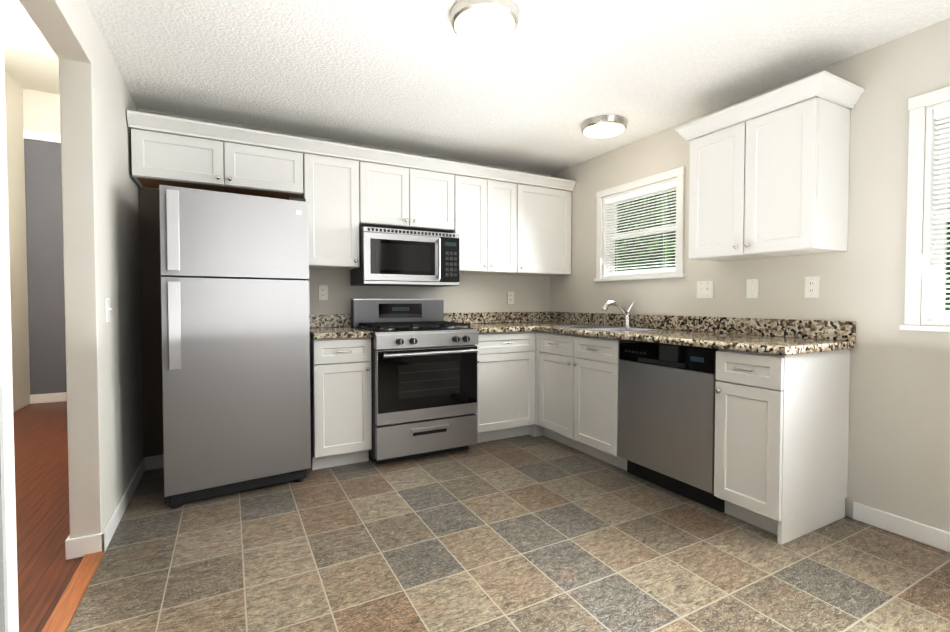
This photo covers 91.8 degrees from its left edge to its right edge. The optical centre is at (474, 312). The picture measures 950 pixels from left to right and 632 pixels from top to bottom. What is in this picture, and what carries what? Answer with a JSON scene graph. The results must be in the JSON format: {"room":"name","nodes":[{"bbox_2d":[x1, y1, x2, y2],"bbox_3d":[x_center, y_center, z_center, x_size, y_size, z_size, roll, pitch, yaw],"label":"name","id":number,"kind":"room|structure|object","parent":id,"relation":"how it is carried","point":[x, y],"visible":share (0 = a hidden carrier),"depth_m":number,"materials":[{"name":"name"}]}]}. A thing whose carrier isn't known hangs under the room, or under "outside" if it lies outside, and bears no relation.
{"room":"kitchen","nodes":[
{"label":"kitchen","id":0,"kind":"room"},
{"bbox_2d":[4,70,29,412],"bbox_3d":[-2.814,-0.607,1.042,0.120,3.400,9.120,-1,2,-28],"label":"wall","id":1,"kind":"structure","parent":0,"point":[17,238],"depth_m":4.77,"materials":[{"name":"paint"}]},
{"bbox_2d":[3,0,59,94],"bbox_3d":[-2.164,-2.364,1.276,1.530,0.100,9.240,-1,2,-28],"label":"ceiling","id":2,"kind":"structure","parent":0,"point":[31,60],"depth_m":4.26,"materials":[{"name":"paint"}]},
{"bbox_2d":[23,89,65,394],"bbox_3d":[-4.305,-0.718,5.337,1.300,3.400,0.135,-1,2,-28],"label":"wall","id":3,"kind":"structure","parent":0,"point":[44,219],"depth_m":5.05,"materials":[{"name":"paint"}]},
{"bbox_2d":[30,392,66,403],"bbox_3d":[-4.277,0.933,5.328,1.300,0.100,0.013,-1,2,-28],"label":"baseboard","id":4,"kind":"structure","parent":3,"relation":"attached to","point":[48,397],"depth_m":5.09,"materials":[{"name":"white wood"}]},
{"bbox_2d":[13,401,82,631],"bbox_3d":[-2.219,1.114,1.404,1.468,0.060,9.120,-1,2,-28],"label":"floor","id":5,"kind":"structure","parent":0,"point":[46,570],"depth_m":2.46,"materials":[{"name":"brown wood"}]},
{"bbox_2d":[0,0,142,631],"bbox_3d":[-0.802,-0.587,0.280,0.110,3.400,6.120,-1,2,-28],"label":"wall","id":6,"kind":"structure","parent":0,"point":[101,264],"depth_m":2.04,"materials":[{"name":"paint"}]},
{"bbox_2d":[0,0,18,631],"bbox_3d":[-1.211,-0.030,1.183,0.006,2.061,0.065,-1,2,-28],"label":"trim","id":7,"kind":"structure","parent":6,"relation":"attached to","point":[8,510],"depth_m":1.19,"materials":[{"name":"white wood"}]},
{"bbox_2d":[65,458,144,559],"bbox_3d":[-1.066,1.055,0.817,0.136,0.088,7.000,-1,2,-28],"label":"baseboard","id":8,"kind":"structure","parent":6,"relation":"attached to","point":[78,547],"depth_m":2.06,"materials":[{"name":"white wood"}]},
{"bbox_2d":[105,298,110,321],"bbox_3d":[-1.744,-0.015,2.196,0.017,0.115,0.070,-1,2,-28],"label":"light switch","id":9,"kind":"object","parent":6,"relation":"attached to","point":[107,308],"visible":1,"depth_m":2.18,"materials":[{"name":"white plastic"}]},
{"bbox_2d":[41,551,104,631],"bbox_3d":[-0.832,1.134,0.445,0.074,0.069,6.120,-1,2,-28],"label":"threshold","id":10,"kind":"object","parent":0,"point":[61,615],"visible":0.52,"depth_m":1.74,"materials":[{"name":"brown wood"}]},
{"bbox_2d":[136,108,550,456],"bbox_3d":[-0.746,-0.166,3.858,3.570,2.373,0.124,-1,2,-28],"label":"wall","id":11,"kind":"structure","parent":0,"point":[475,293],"depth_m":3.56,"materials":[{"name":"paint"}]},
{"bbox_2d":[143,455,163,470],"bbox_3d":[-1.765,0.992,3.269,0.970,0.088,0.013,-1,2,-28],"label":"baseboard","id":12,"kind":"structure","parent":11,"relation":"attached to","point":[153,462],"depth_m":3.06,"materials":[{"name":"wood"}]},
{"bbox_2d":[131,129,302,198],"bbox_3d":[-1.674,-0.960,3.072,0.964,0.279,0.354,-1,2,-28],"label":"upper cabinet","id":13,"kind":"object","parent":11,"relation":"attached to","point":[158,158],"visible":0.98,"depth_m":2.93,"materials":[{"name":"white wood"}]},
{"bbox_2d":[126,110,575,190],"bbox_3d":[-0.554,-1.152,3.465,3.330,0.082,0.056,-1,2,-28],"label":"crown molding","id":14,"kind":"structure","parent":13,"relation":"attached to","point":[162,123],"depth_m":3.20,"materials":[{"name":"white wood"}]},
{"bbox_2d":[318,285,327,299],"bbox_3d":[-1.172,-0.157,3.558,0.070,0.115,0.007,-1,2,-28],"label":"electrical outlet","id":15,"kind":"object","parent":11,"relation":"attached to","point":[323,291],"visible":1,"depth_m":3.56,"materials":[{"name":"plastic"}]},
{"bbox_2d":[300,153,359,269],"bbox_3d":[-1.078,-0.722,3.397,0.381,0.772,0.354,-1,2,-28],"label":"upper cabinet","id":16,"kind":"object","parent":11,"relation":"attached to","point":[330,195],"visible":0.92,"depth_m":3.27,"materials":[{"name":"white wood"}]},
{"bbox_2d":[359,161,453,232],"bbox_3d":[-0.570,-0.891,3.664,0.765,0.447,0.354,-1,2,-28],"label":"upper cabinet","id":17,"kind":"object","parent":11,"relation":"attached to","point":[393,197],"visible":0.96,"depth_m":3.52,"materials":[{"name":"white wood"}]},
{"bbox_2d":[350,226,458,286],"bbox_3d":[-0.545,-0.424,3.632,0.765,0.412,0.455,-1,2,-28],"label":"microwave","id":18,"kind":"object","parent":17,"relation":"attached to","point":[398,257],"visible":0.98,"depth_m":3.45,"materials":[{"name":"silver metal"}]},
{"bbox_2d":[447,175,516,274],"bbox_3d":[0.032,-0.737,3.990,0.596,0.772,0.354,-1,2,-28],"label":"upper cabinet","id":19,"kind":"object","parent":11,"relation":"attached to","point":[485,219],"visible":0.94,"depth_m":3.86,"materials":[{"name":"white wood"}]},
{"bbox_2d":[507,292,513,303],"bbox_3d":[0.339,-0.145,4.367,0.070,0.115,0.007,-1,2,-28],"label":"electrical outlet","id":20,"kind":"object","parent":11,"relation":"attached to","point":[510,297],"visible":1,"depth_m":4.36,"materials":[{"name":"plastic"}]},
{"bbox_2d":[498,184,571,275],"bbox_3d":[0.564,-0.745,4.274,0.603,0.772,0.354,-1,2,-28],"label":"upper cabinet","id":21,"kind":"object","parent":11,"relation":"attached to","point":[543,231],"visible":0.88,"depth_m":4.14,"materials":[{"name":"white wood"}]},
{"bbox_2d":[65,435,949,631],"bbox_3d":[0.716,1.118,1.272,3.460,0.060,6.120,-1,2,-28],"label":"floor","id":22,"kind":"structure","parent":0,"point":[530,533],"depth_m":1.98,"materials":[{"name":"tile"}]},
{"bbox_2d":[159,185,310,508],"bbox_3d":[-1.491,0.177,2.858,0.748,1.736,0.723,-1,2,-34],"label":"refrigerator","id":23,"kind":"object","parent":22,"relation":"on","point":[235,311],"visible":1,"depth_m":2.58,"materials":[{"name":"silver metal"}]},
{"bbox_2d":[310,337,371,469],"bbox_3d":[-1.005,0.598,3.301,0.378,0.875,0.652,-1,2,-28],"label":"base cabinet","id":24,"kind":"object","parent":22,"relation":"on","point":[340,401],"visible":0.98,"depth_m":3.05,"materials":[{"name":"white wood"}]},
{"bbox_2d":[310,314,372,338],"bbox_3d":[-1.007,0.088,3.292,0.381,0.138,0.643,-1,2,-28],"label":"countertop","id":25,"kind":"structure","parent":24,"relation":"on","point":[332,326],"depth_m":3.44,"materials":[{"name":"stone"}]},
{"bbox_2d":[351,299,477,463],"bbox_3d":[-0.464,0.460,3.506,0.765,1.140,0.755,-1,2,-28],"label":"gas range","id":26,"kind":"object","parent":22,"relation":"on","point":[424,374],"visible":1,"depth_m":3.24,"materials":[{"name":"metal"}]},
{"bbox_2d":[475,331,534,442],"bbox_3d":[0.100,0.582,3.892,0.583,0.875,0.652,-1,2,-28],"label":"base cabinet","id":27,"kind":"object","parent":22,"relation":"on","point":[505,384],"visible":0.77,"depth_m":3.65,"materials":[{"name":"white wood"}]},
{"bbox_2d":[444,312,533,332],"bbox_3d":[0.089,0.073,3.872,0.559,0.138,0.653,-1,2,-28],"label":"countertop","id":28,"kind":"structure","parent":27,"relation":"on","point":[484,322],"depth_m":4.15,"materials":[{"name":"stone"}]},
{"bbox_2d":[529,331,542,436],"bbox_3d":[0.617,0.574,4.199,0.614,0.875,0.594,-1,2,-28],"label":"base cabinet","id":29,"kind":"object","parent":22,"relation":"on","point":[535,430],"visible":0.07,"depth_m":3.82,"materials":[{"name":"white wood"}]},
{"bbox_2d":[535,331,626,470],"bbox_3d":[0.963,0.592,3.517,0.652,0.875,0.922,-1,2,-28],"label":"base cabinet","id":30,"kind":"object","parent":22,"relation":"on","point":[576,392],"visible":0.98,"depth_m":3.30,"materials":[{"name":"white wood"}]},
{"bbox_2d":[534,312,855,354],"bbox_3d":[1.064,0.087,3.322,0.644,0.138,2.543,-1,2,-28],"label":"countertop","id":31,"kind":"structure","parent":30,"relation":"on","point":[778,336],"depth_m":2.74,"materials":[{"name":"stone"}]},
{"bbox_2d":[553,325,661,331],"bbox_3d":[0.977,0.130,3.473,0.427,0.037,0.707,-1,2,-28],"label":"sink","id":32,"kind":"object","parent":31,"relation":"in","point":[608,328],"visible":0.27,"depth_m":3.53,"materials":[{"name":"silver metal"}]},
{"bbox_2d":[602,301,634,326],"bbox_3d":[1.101,0.007,3.557,0.305,0.208,0.071,-1,2,-28],"label":"faucet","id":33,"kind":"object","parent":31,"relation":"on","point":[624,311],"visible":1,"depth_m":3.58,"materials":[{"name":"silver metal"}]},
{"bbox_2d":[618,340,724,512],"bbox_3d":[1.339,0.614,2.816,0.610,0.868,0.660,-1,2,-28],"label":"dishwasher","id":34,"kind":"object","parent":22,"relation":"on","point":[666,416],"visible":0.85,"depth_m":2.63,"materials":[{"name":"metal"}]},
{"bbox_2d":[714,349,849,544],"bbox_3d":[1.573,0.621,2.376,0.652,0.875,0.326,-1,2,-28],"label":"base cabinet","id":35,"kind":"object","parent":22,"relation":"on","point":[781,447],"visible":1,"depth_m":2.23,"materials":[{"name":"white wood"}]},
{"bbox_2d":[85,0,949,174],"bbox_3d":[0.695,-1.333,1.130,3.570,0.100,6.240,-1,2,-28],"label":"ceiling","id":36,"kind":"structure","parent":0,"point":[540,85],"depth_m":2.42,"materials":[{"name":"white paint"}]},
{"bbox_2d":[450,0,519,43],"bbox_3d":[0.043,-1.272,2.024,0.308,0.066,0.308,-1,2,-28],"label":"ceiling light","id":37,"kind":"object","parent":36,"relation":"attached to","point":[484,21],"visible":1,"depth_m":1.96,"materials":[{"name":"white glass"}]},
{"bbox_2d":[581,115,627,137],"bbox_3d":[0.913,-1.303,3.260,0.324,0.067,0.324,-1,2,-28],"label":"ceiling light","id":38,"kind":"object","parent":36,"relation":"attached to","point":[605,126],"visible":1,"depth_m":3.17,"materials":[{"name":"white glass"}]},
{"bbox_2d":[550,18,949,532],"bbox_3d":[2.245,-0.116,1.922,0.120,2.373,6.120,-1,2,-28],"label":"wall","id":39,"kind":"structure","parent":0,"point":[899,434],"depth_m":2.31,"materials":[{"name":"paint"}]},
{"bbox_2d":[594,166,684,281],"bbox_3d":[1.306,-0.648,3.630,0.151,0.773,0.882,-1,2,-28],"label":"window","id":40,"kind":"structure","parent":39,"relation":"in","point":[601,254],"depth_m":3.61,"materials":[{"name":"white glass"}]},
{"bbox_2d":[605,181,675,274],"bbox_3d":[1.289,-0.637,3.621,0.040,0.635,0.698,-1,2,-28],"label":"window blinds","id":41,"kind":"object","parent":40,"relation":"attached to","point":[651,190],"visible":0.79,"depth_m":3.58,"materials":[{"name":"white plastic"}]},
{"bbox_2d":[697,281,712,297],"bbox_3d":[1.539,-0.157,3.092,0.017,0.115,0.116,-1,2,-28],"label":"light switch","id":42,"kind":"object","parent":39,"relation":"attached to","point":[704,289],"visible":1,"depth_m":3.09,"materials":[{"name":"white plastic"}]},
{"bbox_2d":[746,279,758,297],"bbox_3d":[1.690,-0.149,2.810,0.017,0.115,0.070,-1,2,-28],"label":"light switch","id":43,"kind":"object","parent":39,"relation":"attached to","point":[752,288],"visible":1,"depth_m":2.81,"materials":[{"name":"white plastic"}]},
{"bbox_2d":[689,97,849,260],"bbox_3d":[1.607,-0.688,2.594,0.354,0.725,0.693,-1,2,-28],"label":"upper cabinet","id":44,"kind":"object","parent":39,"relation":"attached to","point":[774,184],"visible":1,"depth_m":2.40,"materials":[{"name":"white wood"}]},
{"bbox_2d":[675,71,863,141],"bbox_3d":[1.594,-1.092,2.576,0.382,0.082,0.808,-1,2,-28],"label":"crown molding","id":45,"kind":"structure","parent":44,"relation":"attached to","point":[826,85],"depth_m":2.33,"materials":[{"name":"white wood"}]},
{"bbox_2d":[805,276,819,297],"bbox_3d":[1.848,-0.142,2.525,0.007,0.115,0.070,-1,2,-28],"label":"electrical outlet","id":46,"kind":"object","parent":39,"relation":"attached to","point":[812,285],"visible":1,"depth_m":2.52,"materials":[{"name":"plastic"}]},
{"bbox_2d":[853,502,949,552],"bbox_3d":[2.759,1.054,0.849,0.013,0.088,3.450,-1,2,-28],"label":"baseboard","id":47,"kind":"structure","parent":39,"relation":"attached to","point":[918,532],"depth_m":2.19,"materials":[{"name":"white wood"}]},
{"bbox_2d":[899,86,949,331],"bbox_3d":[2.308,-0.451,1.760,0.151,1.082,0.998,-1,2,-28],"label":"window","id":48,"kind":"structure","parent":39,"relation":"in","point":[916,212],"depth_m":2.12,"materials":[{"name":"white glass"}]},
{"bbox_2d":[929,106,949,318],"bbox_3d":[2.291,-0.439,1.751,0.040,0.944,0.814,-1,2,-28],"label":"window blinds","id":49,"kind":"object","parent":48,"relation":"attached to","point":[941,113],"visible":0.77,"depth_m":2.08,"materials":[{"name":"white plastic"}]},
{"label":"outside","id":50,"kind":"structure","parent":0,"visible":0},
{"bbox_2d":[615,190,949,309],"bbox_3d":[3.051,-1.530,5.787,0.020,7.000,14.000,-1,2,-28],"label":"trees","id":51,"kind":"object","parent":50,"point":[948,283],"depth_m":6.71,"materials":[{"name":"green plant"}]}
]}

